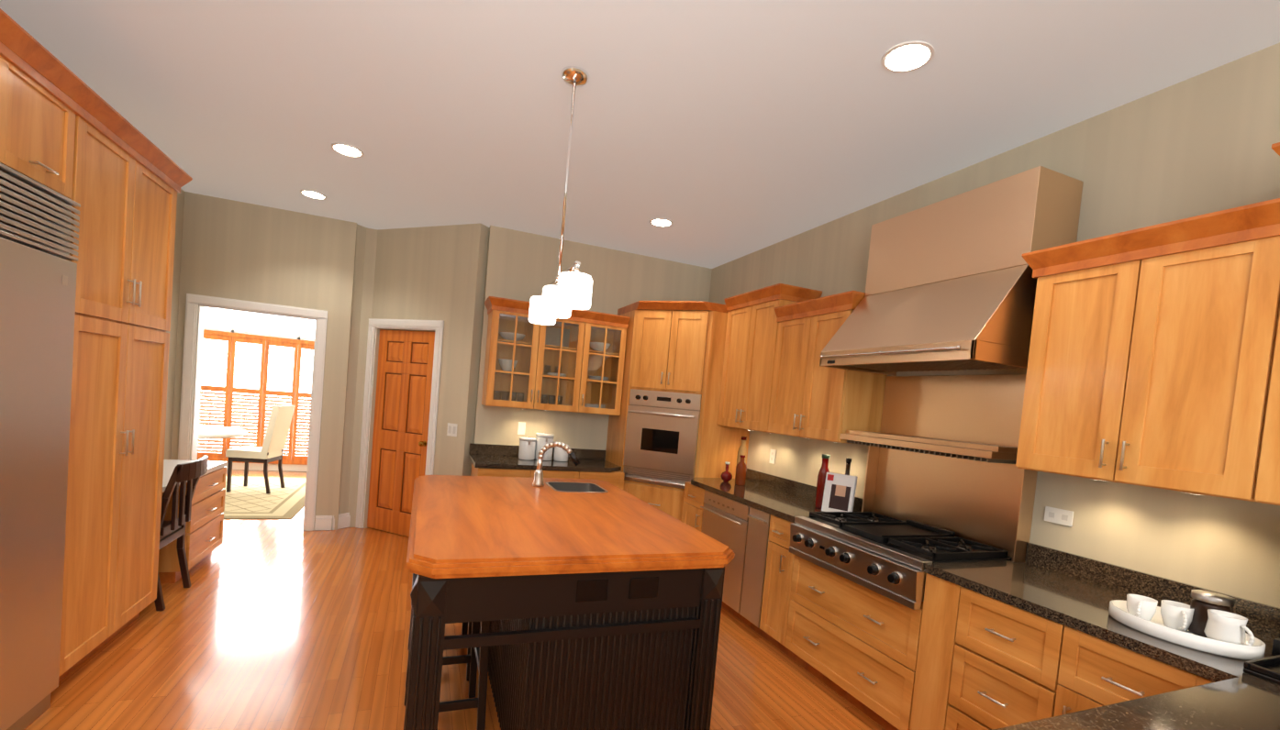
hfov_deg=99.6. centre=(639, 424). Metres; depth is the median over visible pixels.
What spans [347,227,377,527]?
wall
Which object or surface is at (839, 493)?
cookbook
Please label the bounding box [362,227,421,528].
wall
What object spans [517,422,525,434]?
electrical outlet plate
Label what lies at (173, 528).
desk chair
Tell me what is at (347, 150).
recessed light
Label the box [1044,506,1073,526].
electrical outlet plate
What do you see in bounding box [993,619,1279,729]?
countertop
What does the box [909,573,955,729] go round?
base cabinet
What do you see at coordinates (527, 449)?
canister
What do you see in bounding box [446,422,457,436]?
switch plate
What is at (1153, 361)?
upper cabinet
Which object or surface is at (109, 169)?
tall cabinet
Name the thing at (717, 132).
ceiling
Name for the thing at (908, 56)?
recessed light
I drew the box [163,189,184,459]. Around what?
wall
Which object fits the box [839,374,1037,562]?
range backguard
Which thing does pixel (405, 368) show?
pantry door
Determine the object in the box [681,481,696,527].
base cabinet
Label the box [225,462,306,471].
baseboard
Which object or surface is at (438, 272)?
wall
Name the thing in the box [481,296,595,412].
upper cabinet
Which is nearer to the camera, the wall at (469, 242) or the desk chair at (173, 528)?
the desk chair at (173, 528)
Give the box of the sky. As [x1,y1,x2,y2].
[197,308,315,456]
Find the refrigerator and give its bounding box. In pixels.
[0,162,80,729]
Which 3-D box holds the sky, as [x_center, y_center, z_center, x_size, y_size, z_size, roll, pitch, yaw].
[-5.753,-0.836,8.402,3.110,3.030,0.001,4,3,-22]
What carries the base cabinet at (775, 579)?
on the floor
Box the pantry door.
[367,329,434,536]
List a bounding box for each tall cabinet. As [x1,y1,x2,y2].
[58,89,183,681]
[605,300,749,521]
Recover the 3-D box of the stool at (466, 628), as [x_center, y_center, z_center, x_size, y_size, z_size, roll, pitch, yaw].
[-1.080,0.976,2.968,0.330,0.683,0.460,4,3,-22]
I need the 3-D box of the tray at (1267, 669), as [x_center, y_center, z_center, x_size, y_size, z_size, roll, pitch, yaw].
[1.905,0.709,1.458,0.290,0.030,0.295,4,3,-22]
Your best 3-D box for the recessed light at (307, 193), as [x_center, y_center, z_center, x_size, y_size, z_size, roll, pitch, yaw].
[-2.736,-1.930,4.535,0.195,0.007,0.195,6,3,23]
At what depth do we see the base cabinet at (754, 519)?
3.73 m
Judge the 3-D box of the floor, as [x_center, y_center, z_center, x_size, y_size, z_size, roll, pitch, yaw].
[-2.323,1.232,3.458,7.730,0.080,12.650,4,3,-22]
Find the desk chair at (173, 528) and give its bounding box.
[154,456,208,611]
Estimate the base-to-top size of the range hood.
0.895 m
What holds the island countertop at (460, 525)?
on the kitchen island
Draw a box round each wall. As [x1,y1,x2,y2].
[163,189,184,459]
[170,191,357,530]
[338,224,366,514]
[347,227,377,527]
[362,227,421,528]
[413,224,454,475]
[435,223,489,476]
[473,225,712,460]
[709,42,1279,608]
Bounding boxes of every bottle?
[720,461,732,482]
[734,455,746,486]
[736,436,746,464]
[814,454,830,509]
[845,457,851,475]
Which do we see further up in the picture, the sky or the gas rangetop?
the sky
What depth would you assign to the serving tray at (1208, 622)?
1.75 m
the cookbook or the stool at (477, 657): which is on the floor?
the stool at (477, 657)
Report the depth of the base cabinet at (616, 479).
4.75 m
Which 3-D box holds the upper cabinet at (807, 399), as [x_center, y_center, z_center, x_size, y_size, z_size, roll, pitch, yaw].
[1.307,-0.365,3.807,0.347,0.928,0.758,4,3,-22]
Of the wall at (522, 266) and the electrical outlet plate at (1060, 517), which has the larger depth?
the wall at (522, 266)
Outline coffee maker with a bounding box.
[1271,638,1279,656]
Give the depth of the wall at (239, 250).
5.07 m
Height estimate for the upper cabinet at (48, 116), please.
0.453 m
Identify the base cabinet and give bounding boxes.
[470,463,624,489]
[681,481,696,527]
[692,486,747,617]
[736,505,766,631]
[755,512,794,653]
[784,554,923,729]
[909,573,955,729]
[938,584,1056,729]
[1045,622,1214,718]
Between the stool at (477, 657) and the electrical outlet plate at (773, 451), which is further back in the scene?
the electrical outlet plate at (773, 451)
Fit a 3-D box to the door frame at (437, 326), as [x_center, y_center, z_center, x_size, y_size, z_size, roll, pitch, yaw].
[-2.365,0.033,5.384,0.969,2.136,0.148,6,3,23]
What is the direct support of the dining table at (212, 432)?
on the rug
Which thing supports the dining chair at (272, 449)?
on the rug
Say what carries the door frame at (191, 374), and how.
attached to the wall at (239, 250)
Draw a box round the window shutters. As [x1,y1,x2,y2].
[197,311,314,465]
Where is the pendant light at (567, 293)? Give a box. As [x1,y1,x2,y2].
[528,66,592,325]
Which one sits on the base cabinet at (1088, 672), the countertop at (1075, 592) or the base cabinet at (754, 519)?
the countertop at (1075, 592)
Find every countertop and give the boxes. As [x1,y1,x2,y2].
[405,475,734,578]
[468,443,621,472]
[690,468,862,523]
[923,543,1279,642]
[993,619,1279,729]
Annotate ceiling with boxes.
[0,0,1279,268]
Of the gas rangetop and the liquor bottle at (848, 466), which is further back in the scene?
the liquor bottle at (848, 466)
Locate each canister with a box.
[518,436,536,460]
[534,433,554,460]
[553,445,569,461]
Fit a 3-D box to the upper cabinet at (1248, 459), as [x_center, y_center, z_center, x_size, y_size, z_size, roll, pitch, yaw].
[2.288,-0.265,1.362,0.347,1.103,0.970,4,3,-22]
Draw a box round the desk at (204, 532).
[157,459,227,583]
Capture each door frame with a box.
[178,293,327,531]
[355,318,444,528]
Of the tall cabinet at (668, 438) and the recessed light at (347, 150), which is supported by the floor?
the tall cabinet at (668, 438)
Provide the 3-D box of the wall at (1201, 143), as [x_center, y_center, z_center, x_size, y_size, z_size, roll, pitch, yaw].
[2.045,0.088,2.543,0.120,3.030,7.530,4,3,-22]
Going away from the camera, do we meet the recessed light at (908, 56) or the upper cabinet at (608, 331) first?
the recessed light at (908, 56)
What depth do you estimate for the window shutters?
8.09 m
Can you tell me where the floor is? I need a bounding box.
[23,469,885,729]
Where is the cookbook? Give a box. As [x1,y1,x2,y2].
[821,472,857,511]
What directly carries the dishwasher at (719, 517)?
on the floor
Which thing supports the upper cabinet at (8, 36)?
attached to the wall at (172, 332)
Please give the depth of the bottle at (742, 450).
4.61 m
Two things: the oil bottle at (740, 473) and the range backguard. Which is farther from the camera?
the oil bottle at (740, 473)
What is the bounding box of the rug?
[222,476,306,519]
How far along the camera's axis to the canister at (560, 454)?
5.05 m
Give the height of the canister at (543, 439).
0.245 m
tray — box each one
[1108,589,1265,660]
[1242,655,1279,685]
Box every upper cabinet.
[0,19,18,169]
[14,33,80,202]
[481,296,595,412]
[584,311,628,415]
[717,284,823,432]
[765,292,887,444]
[1015,208,1249,496]
[1213,145,1279,505]
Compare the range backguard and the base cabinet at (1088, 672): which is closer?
the base cabinet at (1088, 672)
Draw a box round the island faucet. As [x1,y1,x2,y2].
[532,441,580,487]
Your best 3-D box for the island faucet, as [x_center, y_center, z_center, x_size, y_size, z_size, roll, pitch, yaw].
[-0.523,0.246,3.394,0.277,0.287,0.163,4,3,-22]
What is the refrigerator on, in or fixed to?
on the floor
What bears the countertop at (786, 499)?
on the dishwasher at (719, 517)
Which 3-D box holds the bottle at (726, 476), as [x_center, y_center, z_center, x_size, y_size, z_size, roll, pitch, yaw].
[0.747,0.404,4.656,0.100,0.170,0.098,4,3,-22]
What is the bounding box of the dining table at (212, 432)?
[198,424,247,439]
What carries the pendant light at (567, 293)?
hanging from the ceiling
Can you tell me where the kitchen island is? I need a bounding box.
[404,567,724,729]
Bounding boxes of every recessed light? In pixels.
[300,189,326,200]
[330,143,364,157]
[649,218,673,226]
[880,40,934,73]
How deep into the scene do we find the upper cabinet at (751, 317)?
4.38 m
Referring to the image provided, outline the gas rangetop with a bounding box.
[789,512,1012,610]
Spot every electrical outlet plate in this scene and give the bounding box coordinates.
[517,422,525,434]
[768,449,776,464]
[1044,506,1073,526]
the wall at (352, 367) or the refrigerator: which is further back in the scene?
the wall at (352, 367)
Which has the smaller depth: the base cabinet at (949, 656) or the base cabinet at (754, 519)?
the base cabinet at (949, 656)
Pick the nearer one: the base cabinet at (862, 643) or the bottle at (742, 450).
the base cabinet at (862, 643)
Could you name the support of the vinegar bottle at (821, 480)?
on the countertop at (786, 499)
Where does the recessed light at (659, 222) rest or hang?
in the ceiling
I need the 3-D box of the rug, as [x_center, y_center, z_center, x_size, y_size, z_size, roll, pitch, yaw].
[-5.274,0.806,6.382,2.500,0.012,2.590,4,3,-22]
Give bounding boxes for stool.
[403,573,489,729]
[405,606,471,685]
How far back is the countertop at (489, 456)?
4.98 m
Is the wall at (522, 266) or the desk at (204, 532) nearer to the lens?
the desk at (204, 532)
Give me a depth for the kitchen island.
2.07 m
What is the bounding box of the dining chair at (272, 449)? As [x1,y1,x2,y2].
[225,405,295,493]
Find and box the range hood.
[819,166,1083,376]

